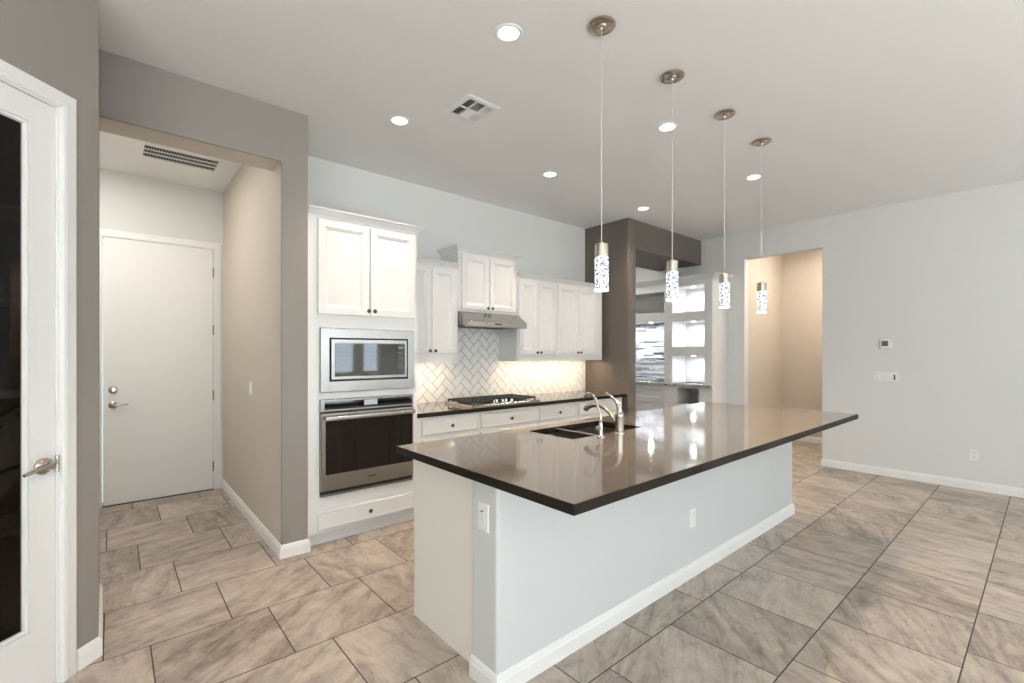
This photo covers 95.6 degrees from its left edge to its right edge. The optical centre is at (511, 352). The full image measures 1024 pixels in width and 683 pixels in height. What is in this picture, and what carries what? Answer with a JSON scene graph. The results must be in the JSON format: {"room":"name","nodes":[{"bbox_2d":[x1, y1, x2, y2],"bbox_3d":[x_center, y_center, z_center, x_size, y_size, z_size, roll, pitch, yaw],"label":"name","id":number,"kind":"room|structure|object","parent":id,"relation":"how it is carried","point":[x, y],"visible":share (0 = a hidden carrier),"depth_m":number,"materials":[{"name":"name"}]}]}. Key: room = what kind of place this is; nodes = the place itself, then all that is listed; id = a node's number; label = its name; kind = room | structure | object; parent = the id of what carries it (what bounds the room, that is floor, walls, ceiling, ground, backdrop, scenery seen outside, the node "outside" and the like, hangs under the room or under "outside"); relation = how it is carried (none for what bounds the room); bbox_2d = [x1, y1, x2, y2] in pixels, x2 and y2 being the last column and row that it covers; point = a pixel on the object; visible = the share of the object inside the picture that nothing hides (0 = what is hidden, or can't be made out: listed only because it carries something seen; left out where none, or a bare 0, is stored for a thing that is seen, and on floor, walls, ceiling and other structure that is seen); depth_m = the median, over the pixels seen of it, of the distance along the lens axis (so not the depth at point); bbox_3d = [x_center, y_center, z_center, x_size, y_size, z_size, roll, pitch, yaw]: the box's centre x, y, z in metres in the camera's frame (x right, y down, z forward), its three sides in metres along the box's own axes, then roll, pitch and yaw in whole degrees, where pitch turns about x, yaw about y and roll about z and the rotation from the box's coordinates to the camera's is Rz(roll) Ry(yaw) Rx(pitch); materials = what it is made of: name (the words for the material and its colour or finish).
{"room":"kitchen","nodes":[
{"label":"kitchen","id":0,"kind":"room"},
{"bbox_2d":[0,0,98,648],"bbox_3d":[-2.014,-0.134,1.285,0.110,3.048,1.700,0,0,4],"label":"wall","id":1,"kind":"structure","parent":0,"point":[55,42],"depth_m":2.05,"materials":[{"name":"grey paint"}]},
{"bbox_2d":[0,81,58,682],"bbox_3d":[-1.933,0.176,1.593,0.096,2.403,0.727,0,0,4],"label":"door","id":2,"kind":"structure","parent":1,"relation":"in","point":[29,463],"depth_m":1.85,"materials":[{"name":"white paint"}]},
{"bbox_2d":[0,59,76,682],"bbox_3d":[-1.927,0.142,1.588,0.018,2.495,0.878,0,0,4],"label":"trim","id":3,"kind":"structure","parent":1,"relation":"attached to","point":[67,105],"depth_m":1.97,"materials":[{"name":"white paint"}]},
{"bbox_2d":[99,122,99,583],"bbox_3d":[-2.167,-0.134,2.357,0.112,3.048,0.700,0,0,-41],"label":"wall","id":4,"kind":"structure","parent":0,"point":[99,122],"depth_m":2.60,"materials":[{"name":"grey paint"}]},
{"bbox_2d":[77,584,102,670],"bbox_3d":[-2.103,1.345,2.325,0.086,0.090,0.732,0,0,-41],"label":"baseboard","id":5,"kind":"structure","parent":4,"relation":"attached to","point":[91,651],"depth_m":2.10,"materials":[{"name":"white paint"}]},
{"bbox_2d":[100,168,222,487],"bbox_3d":[-3.671,-0.134,4.290,2.036,3.048,0.147,0,0,-41],"label":"wall","id":6,"kind":"structure","parent":0,"point":[128,202],"depth_m":4.46,"materials":[{"name":"white paint"}]},
{"bbox_2d":[102,489,213,507],"bbox_3d":[-3.399,1.386,4.491,0.850,0.008,0.138,0,0,-41],"label":"trim","id":7,"kind":"structure","parent":6,"relation":"attached to","point":[207,489],"depth_m":4.41,"materials":[{"name":"grey"}]},
{"bbox_2d":[103,237,213,505],"bbox_3d":[-3.349,0.169,4.441,0.848,2.426,0.094,0,0,-41],"label":"door","id":8,"kind":"structure","parent":6,"relation":"in","point":[158,327],"depth_m":4.41,"materials":[{"name":"white paint"}]},
{"bbox_2d":[100,228,220,507],"bbox_3d":[-3.362,0.135,4.448,0.990,2.510,0.018,0,0,-41],"label":"trim","id":9,"kind":"structure","parent":6,"relation":"attached to","point":[216,248],"depth_m":4.72,"materials":[{"name":"white paint"}]},
{"bbox_2d":[99,49,307,544],"bbox_3d":[-1.918,-0.134,2.975,1.096,3.048,0.228,0,0,-41],"label":"wall","id":10,"kind":"structure","parent":0,"point":[132,92],"depth_m":3.10,"materials":[{"name":"grey paint"}]},
{"bbox_2d":[223,162,280,543],"bbox_3d":[-2.218,-0.134,4.034,0.170,3.048,2.192,0,0,-41],"label":"wall","id":11,"kind":"structure","parent":0,"point":[252,198],"depth_m":3.76,"materials":[{"name":"beige paint"}]},
{"bbox_2d":[249,381,251,395],"bbox_3d":[-2.154,0.295,3.820,0.011,0.114,0.070,0,0,-41],"label":"switch plate","id":12,"kind":"object","parent":11,"relation":"attached to","point":[250,382],"visible":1,"depth_m":3.81,"materials":[{"name":"white plastic"}]},
{"bbox_2d":[222,479,310,559],"bbox_3d":[-2.209,1.345,4.022,0.198,0.090,2.222,0,0,-41],"label":"baseboard","id":13,"kind":"structure","parent":11,"relation":"attached to","point":[302,546],"depth_m":3.36,"materials":[{"name":"white paint"}]},
{"bbox_2d":[308,156,584,403],"bbox_3d":[-0.487,-0.134,5.037,3.764,3.048,0.120,0,0,-41],"label":"wall","id":14,"kind":"structure","parent":0,"point":[550,248],"depth_m":4.83,"materials":[{"name":"white paint"}]},
{"bbox_2d":[417,257,460,362],"bbox_3d":[-0.854,-0.384,4.398,0.641,0.954,0.362,0,0,-41],"label":"upper cabinet","id":15,"kind":"object","parent":14,"relation":"attached to","point":[437,280],"visible":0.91,"depth_m":4.34,"materials":[{"name":"white paint"}]},
{"bbox_2d":[437,245,522,314],"bbox_3d":[-0.325,-0.721,4.854,0.845,0.631,0.362,0,0,-41],"label":"upper cabinet","id":16,"kind":"object","parent":14,"relation":"attached to","point":[486,278],"visible":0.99,"depth_m":4.70,"materials":[{"name":"white paint"}]},
{"bbox_2d":[458,311,526,328],"bbox_3d":[-0.281,-0.328,4.809,0.754,0.150,0.474,0,0,-41],"label":"range hood","id":17,"kind":"object","parent":16,"relation":"attached to","point":[476,320],"visible":0.96,"depth_m":4.63,"materials":[{"name":"silver metal"}]},
{"bbox_2d":[417,328,584,403],"bbox_3d":[-0.117,0.119,5.270,2.894,0.763,0.009,0,0,-41],"label":"backsplash","id":18,"kind":"structure","parent":14,"relation":"attached to","point":[478,371],"depth_m":5.11,"materials":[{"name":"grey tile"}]},
{"bbox_2d":[570,377,575,381],"bbox_3d":[0.795,0.350,6.042,0.114,0.070,0.010,0,0,-41],"label":"outlet","id":19,"kind":"object","parent":18,"relation":"attached to","point":[572,379],"visible":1,"depth_m":6.04,"materials":[{"name":"white plastic"}]},
{"bbox_2d":[498,272,558,360],"bbox_3d":[0.196,-0.384,5.302,0.611,0.954,0.362,0,0,-41],"label":"upper cabinet","id":20,"kind":"object","parent":14,"relation":"attached to","point":[535,294],"visible":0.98,"depth_m":5.16,"materials":[{"name":"white paint"}]},
{"bbox_2d":[556,278,601,360],"bbox_3d":[0.766,-0.384,5.793,0.889,0.954,0.362,0,0,-41],"label":"upper cabinet","id":21,"kind":"object","parent":14,"relation":"attached to","point":[578,306],"visible":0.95,"depth_m":5.63,"materials":[{"name":"white paint"}]},
{"bbox_2d":[59,441,1023,682],"bbox_3d":[0.908,1.420,1.857,13.200,0.060,9.870,0,0,-41],"label":"floor","id":22,"kind":"structure","parent":0,"point":[871,578],"depth_m":2.57,"materials":[{"name":"tile"}]},
{"bbox_2d":[308,204,424,545],"bbox_3d":[-1.292,0.180,3.788,0.911,2.419,0.713,0,0,-41],"label":"tall cabinet","id":23,"kind":"object","parent":22,"relation":"on","point":[362,269],"visible":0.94,"depth_m":3.48,"materials":[{"name":"white paint"}]},
{"bbox_2d":[319,328,413,392],"bbox_3d":[-1.281,0.055,3.775,0.747,0.467,0.638,0,0,-41],"label":"microwave","id":24,"kind":"object","parent":23,"relation":"on","point":[349,359],"visible":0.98,"depth_m":3.51,"materials":[{"name":"silver metal"}]},
{"bbox_2d":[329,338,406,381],"bbox_3d":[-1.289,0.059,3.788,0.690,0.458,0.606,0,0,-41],"label":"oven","id":25,"kind":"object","parent":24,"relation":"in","point":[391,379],"depth_m":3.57,"materials":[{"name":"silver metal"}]},
{"bbox_2d":[321,480,411,532],"bbox_3d":[-1.308,1.163,3.806,0.725,0.255,0.665,0,0,-41],"label":"drawer","id":26,"kind":"object","parent":23,"relation":"attached to","point":[343,510],"depth_m":3.52,"materials":[{"name":"white paint"}]},
{"bbox_2d":[321,388,411,399],"bbox_3d":[-1.308,0.312,3.806,0.725,0.047,0.665,0,0,-41],"label":"rail","id":27,"kind":"object","parent":23,"relation":"attached to","point":[368,393],"depth_m":3.53,"materials":[{"name":"white paint"}]},
{"bbox_2d":[319,394,415,497],"bbox_3d":[-1.269,0.686,3.751,0.734,0.696,0.688,0,0,-41],"label":"oven","id":28,"kind":"object","parent":23,"relation":"in","point":[359,437],"visible":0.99,"depth_m":3.48,"materials":[{"name":"silver metal"}]},
{"bbox_2d":[413,412,478,517],"bbox_3d":[-0.742,0.966,4.282,0.657,0.848,0.682,0,0,-41],"label":"base cabinet","id":29,"kind":"object","parent":22,"relation":"on","point":[467,424],"visible":0.3,"depth_m":4.03,"materials":[{"name":"white paint"}]},
{"bbox_2d":[417,390,626,417],"bbox_3d":[0.101,0.521,5.016,2.896,0.039,0.674,0,0,-41],"label":"countertop","id":30,"kind":"structure","parent":29,"relation":"on","point":[424,410],"depth_m":4.61,"materials":[{"name":"stone"}]},
{"bbox_2d":[445,394,539,407],"bbox_3d":[-0.185,0.475,4.661,0.867,0.053,0.455,0,0,-41],"label":"gas cooktop","id":31,"kind":"object","parent":30,"relation":"in","point":[504,399],"visible":1,"depth_m":4.54,"materials":[{"name":"silver metal"}]},
{"bbox_2d":[479,406,536,433],"bbox_3d":[-0.212,0.966,4.738,0.738,0.848,0.682,0,0,-41],"label":"base cabinet","id":32,"kind":"object","parent":22,"relation":"on","point":[515,418],"visible":0.21,"depth_m":4.48,"materials":[{"name":"white paint"}]},
{"bbox_2d":[537,402,576,425],"bbox_3d":[0.297,0.966,5.177,0.603,0.848,0.682,0,0,-41],"label":"drawer","id":33,"kind":"object","parent":22,"relation":"on","point":[563,412],"visible":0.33,"depth_m":4.92,"materials":[{"name":"white paint"}]},
{"bbox_2d":[577,397,621,419],"bbox_3d":[0.841,0.966,5.645,0.828,0.848,0.682,0,0,-41],"label":"drawer","id":34,"kind":"object","parent":22,"relation":"on","point":[610,404],"visible":0.05,"depth_m":5.34,"materials":[{"name":"white paint"}]},
{"bbox_2d":[414,442,794,682],"bbox_3d":[0.934,0.959,3.230,3.307,0.862,0.788,0,0,-41],"label":"kitchen island","id":35,"kind":"object","parent":22,"relation":"on","point":[515,599],"visible":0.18,"depth_m":2.25,"materials":[{"name":"grey paint"}]},
{"bbox_2d":[478,501,488,532],"bbox_3d":[-0.122,0.687,1.936,0.010,0.114,0.070,0,0,-41],"label":"outlet","id":36,"kind":"object","parent":35,"relation":"attached to","point":[483,509],"visible":1,"depth_m":1.93,"materials":[{"name":"white plastic"}]},
{"bbox_2d":[480,509,484,525],"bbox_3d":[-0.124,0.687,1.935,0.003,0.066,0.034,0,0,-41],"label":"receptacle","id":37,"kind":"object","parent":36,"relation":"attached to","point":[482,511],"depth_m":1.93,"materials":[{"name":"white plastic"}]},
{"bbox_2d":[396,402,857,515],"bbox_3d":[1.076,0.509,3.071,3.382,0.038,1.243,0,0,-41],"label":"island countertop","id":38,"kind":"structure","parent":35,"relation":"on","point":[659,447],"depth_m":2.33,"materials":[{"name":"stone"}]},
{"bbox_2d":[546,426,614,438],"bbox_3d":[0.480,0.613,2.983,0.692,0.233,0.386,0,0,-41],"label":"double sink","id":39,"kind":"object","parent":38,"relation":"in","point":[589,431],"visible":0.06,"depth_m":3.02,"materials":[{"name":"silver metal"}]},
{"bbox_2d":[583,392,604,437],"bbox_3d":[0.471,0.362,2.723,0.070,0.256,0.156,0,0,-41],"label":"filter faucet","id":40,"kind":"object","parent":38,"relation":"on","point":[600,427],"visible":1,"depth_m":2.68,"materials":[{"name":"silver metal"}]},
{"bbox_2d":[583,392,624,434],"bbox_3d":[0.568,0.367,2.899,0.062,0.246,0.310,0,0,-41],"label":"kitchen faucet","id":41,"kind":"object","parent":38,"relation":"on","point":[618,419],"visible":0.91,"depth_m":2.80,"materials":[{"name":"silver metal"}]},
{"bbox_2d":[689,508,695,527],"bbox_3d":[1.127,1.029,2.887,0.070,0.114,0.011,0,0,-41],"label":"outlet","id":42,"kind":"object","parent":35,"relation":"attached to","point":[692,512],"visible":1,"depth_m":2.88,"materials":[{"name":"white plastic"}]},
{"bbox_2d":[636,271,732,411],"bbox_3d":[2.127,0.153,7.251,0.535,2.474,2.386,0,0,-41],"label":"built-in shelving","id":43,"kind":"object","parent":22,"relation":"on","point":[682,343],"visible":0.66,"depth_m":6.81,"materials":[{"name":"white paint"}]},
{"bbox_2d":[636,379,710,387],"bbox_3d":[2.243,0.465,7.150,0.491,0.039,1.892,0,0,-41],"label":"shelf","id":44,"kind":"object","parent":43,"relation":"attached to","point":[653,383],"depth_m":6.82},
{"bbox_2d":[99,0,1023,240],"bbox_3d":[0.908,-1.698,1.857,13.200,0.080,9.870,0,0,-41],"label":"ceiling","id":45,"kind":"structure","parent":0,"point":[861,104],"depth_m":2.95,"materials":[{"name":"white paint"}]},
{"bbox_2d":[136,140,225,172],"bbox_3d":[-2.813,-1.654,3.952,0.595,0.008,0.360,0,0,-41],"label":"ceiling vent","id":46,"kind":"object","parent":45,"relation":"in","point":[144,149],"visible":1,"depth_m":3.93,"materials":[{"name":"white plastic"}]},
{"bbox_2d":[389,115,409,125],"bbox_3d":[-0.803,-1.655,3.314,0.148,0.007,0.148,0,0,-41],"label":"recessed light","id":47,"kind":"object","parent":45,"relation":"in","point":[398,120],"visible":1,"depth_m":3.30,"materials":[{"name":"white plastic"}]},
{"bbox_2d":[444,94,499,123],"bbox_3d":[-0.272,-1.653,3.166,0.264,0.011,0.292,0,0,-41],"label":"ceiling vent","id":48,"kind":"object","parent":45,"relation":"in","point":[472,109],"visible":1,"depth_m":3.15,"materials":[{"name":"white plastic"}]},
{"bbox_2d":[494,23,522,42],"bbox_3d":[-0.018,-1.655,2.406,0.148,0.007,0.148,0,0,-41],"label":"recessed light","id":49,"kind":"object","parent":45,"relation":"in","point":[505,32],"visible":1,"depth_m":2.40,"materials":[{"name":"white plastic"}]},
{"bbox_2d":[542,171,557,177],"bbox_3d":[0.353,-1.655,4.310,0.148,0.007,0.148,0,0,-41],"label":"recessed light","id":50,"kind":"object","parent":45,"relation":"in","point":[549,174],"visible":1,"depth_m":4.30,"materials":[{"name":"white plastic"}]},
{"bbox_2d":[588,15,615,291],"bbox_3d":[0.453,-0.985,2.347,0.140,1.347,0.140,0,0,-41],"label":"pendant light","id":51,"kind":"object","parent":45,"relation":"hanging from","point":[601,25],"visible":1,"depth_m":2.32,"materials":[{"name":"glass"}]},
{"bbox_2d":[637,206,649,210],"bbox_3d":[1.510,-1.655,5.332,0.148,0.007,0.148,0,0,-41],"label":"recessed light","id":52,"kind":"object","parent":45,"relation":"in","point":[643,208],"visible":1,"depth_m":5.32,"materials":[{"name":"white"}]},
{"bbox_2d":[657,122,677,131],"bbox_3d":[1.141,-1.655,3.408,0.148,0.007,0.148,0,0,-41],"label":"recessed light","id":53,"kind":"object","parent":45,"relation":"in","point":[667,126],"visible":0.96,"depth_m":3.40,"materials":[{"name":"white plastic"}]},
{"bbox_2d":[660,69,684,300],"bbox_3d":[0.960,-0.985,2.780,0.140,1.347,0.140,0,0,-41],"label":"pendant light","id":54,"kind":"object","parent":45,"relation":"hanging from","point":[672,76],"visible":1,"depth_m":2.76,"materials":[{"name":"silver metal"}]},
{"bbox_2d":[713,109,735,307],"bbox_3d":[1.476,-0.985,3.224,0.140,1.347,0.140,0,0,-41],"label":"pendant light","id":55,"kind":"object","parent":45,"relation":"hanging from","point":[724,278],"visible":1,"depth_m":3.20,"materials":[{"name":"silver metal"}]},
{"bbox_2d":[745,174,762,180],"bbox_3d":[2.283,-1.655,4.383,0.148,0.007,0.148,0,0,-41],"label":"recessed light","id":56,"kind":"object","parent":45,"relation":"in","point":[755,176],"visible":0.97,"depth_m":4.38,"materials":[{"name":"white"}]},
{"bbox_2d":[752,137,771,312],"bbox_3d":[1.958,-0.985,3.640,0.140,1.347,0.140,0,0,-41],"label":"pendant light","id":57,"kind":"object","parent":45,"relation":"hanging from","point":[761,286],"visible":1,"depth_m":3.62,"materials":[{"name":"silver metal"}]},
{"bbox_2d":[585,218,635,413],"bbox_3d":[1.208,-0.134,6.077,0.162,3.048,0.866,0,0,-41],"label":"wall column","id":58,"kind":"structure","parent":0,"point":[616,371],"depth_m":5.82,"materials":[{"name":"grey paint"}]},
{"bbox_2d":[748,255,781,407],"bbox_3d":[3.773,-0.134,7.063,1.465,3.048,0.120,0,0,-41],"label":"wall","id":59,"kind":"structure","parent":0,"point":[764,329],"depth_m":7.03,"materials":[{"name":"beige paint"}]},
{"bbox_2d":[782,249,821,437],"bbox_3d":[5.093,-0.134,6.728,0.100,3.048,2.350,0,0,-41],"label":"wall","id":60,"kind":"structure","parent":0,"point":[802,271],"depth_m":7.28,"materials":[{"name":"beige paint"}]},
{"bbox_2d":[795,436,821,443],"bbox_3d":[4.500,1.345,6.218,1.465,0.090,2.110,0,0,-41],"label":"baseboard","id":61,"kind":"structure","parent":60,"relation":"attached to","point":[807,438],"depth_m":7.17,"materials":[{"name":"white paint"}]},
{"bbox_2d":[636,180,1023,487],"bbox_3d":[4.536,-0.134,4.962,0.120,3.048,9.600,0,0,-41],"label":"wall","id":62,"kind":"structure","parent":0,"point":[941,277],"depth_m":5.04,"materials":[{"name":"white paint"}]},
{"bbox_2d":[636,220,700,270],"bbox_3d":[1.944,-1.479,6.613,1.653,0.358,0.716,0,0,-41],"label":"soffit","id":63,"kind":"structure","parent":62,"relation":"attached to","point":[653,243],"depth_m":6.38,"materials":[{"name":"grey paint"}]},
{"bbox_2d":[873,372,890,381],"bbox_3d":[4.191,0.275,5.262,0.011,0.114,0.162,0,0,-41],"label":"switch plate","id":64,"kind":"object","parent":62,"relation":"attached to","point":[877,376],"visible":1,"depth_m":5.26,"materials":[{"name":"white plastic"}]},
{"bbox_2d":[880,339,891,348],"bbox_3d":[4.212,-0.098,5.226,0.027,0.104,0.104,0,0,-41],"label":"thermostat","id":65,"kind":"object","parent":62,"relation":"attached to","point":[884,343],"visible":1,"depth_m":5.22,"materials":[{"name":"white plastic"}]},
{"bbox_2d":[891,372,898,382],"bbox_3d":[4.266,0.275,5.176,0.010,0.114,0.070,0,0,-41],"label":"switch plate","id":66,"kind":"object","parent":62,"relation":"attached to","point":[894,375],"visible":1,"depth_m":5.17,"materials":[{"name":"white plastic"}]},
{"bbox_2d":[821,458,1023,497],"bbox_3d":[5.755,1.345,3.536,0.134,0.090,5.848,0,0,-41],"label":"baseboard","id":67,"kind":"structure","parent":62,"relation":"attached to","point":[934,479],"depth_m":4.95,"materials":[{"name":"white paint"}]},
{"bbox_2d":[970,449,979,461],"bbox_3d":[4.680,1.038,4.695,0.010,0.114,0.070,0,0,-41],"label":"outlet","id":68,"kind":"object","parent":62,"relation":"attached to","point":[974,454],"visible":1,"depth_m":4.69,"materials":[{"name":"white plastic"}]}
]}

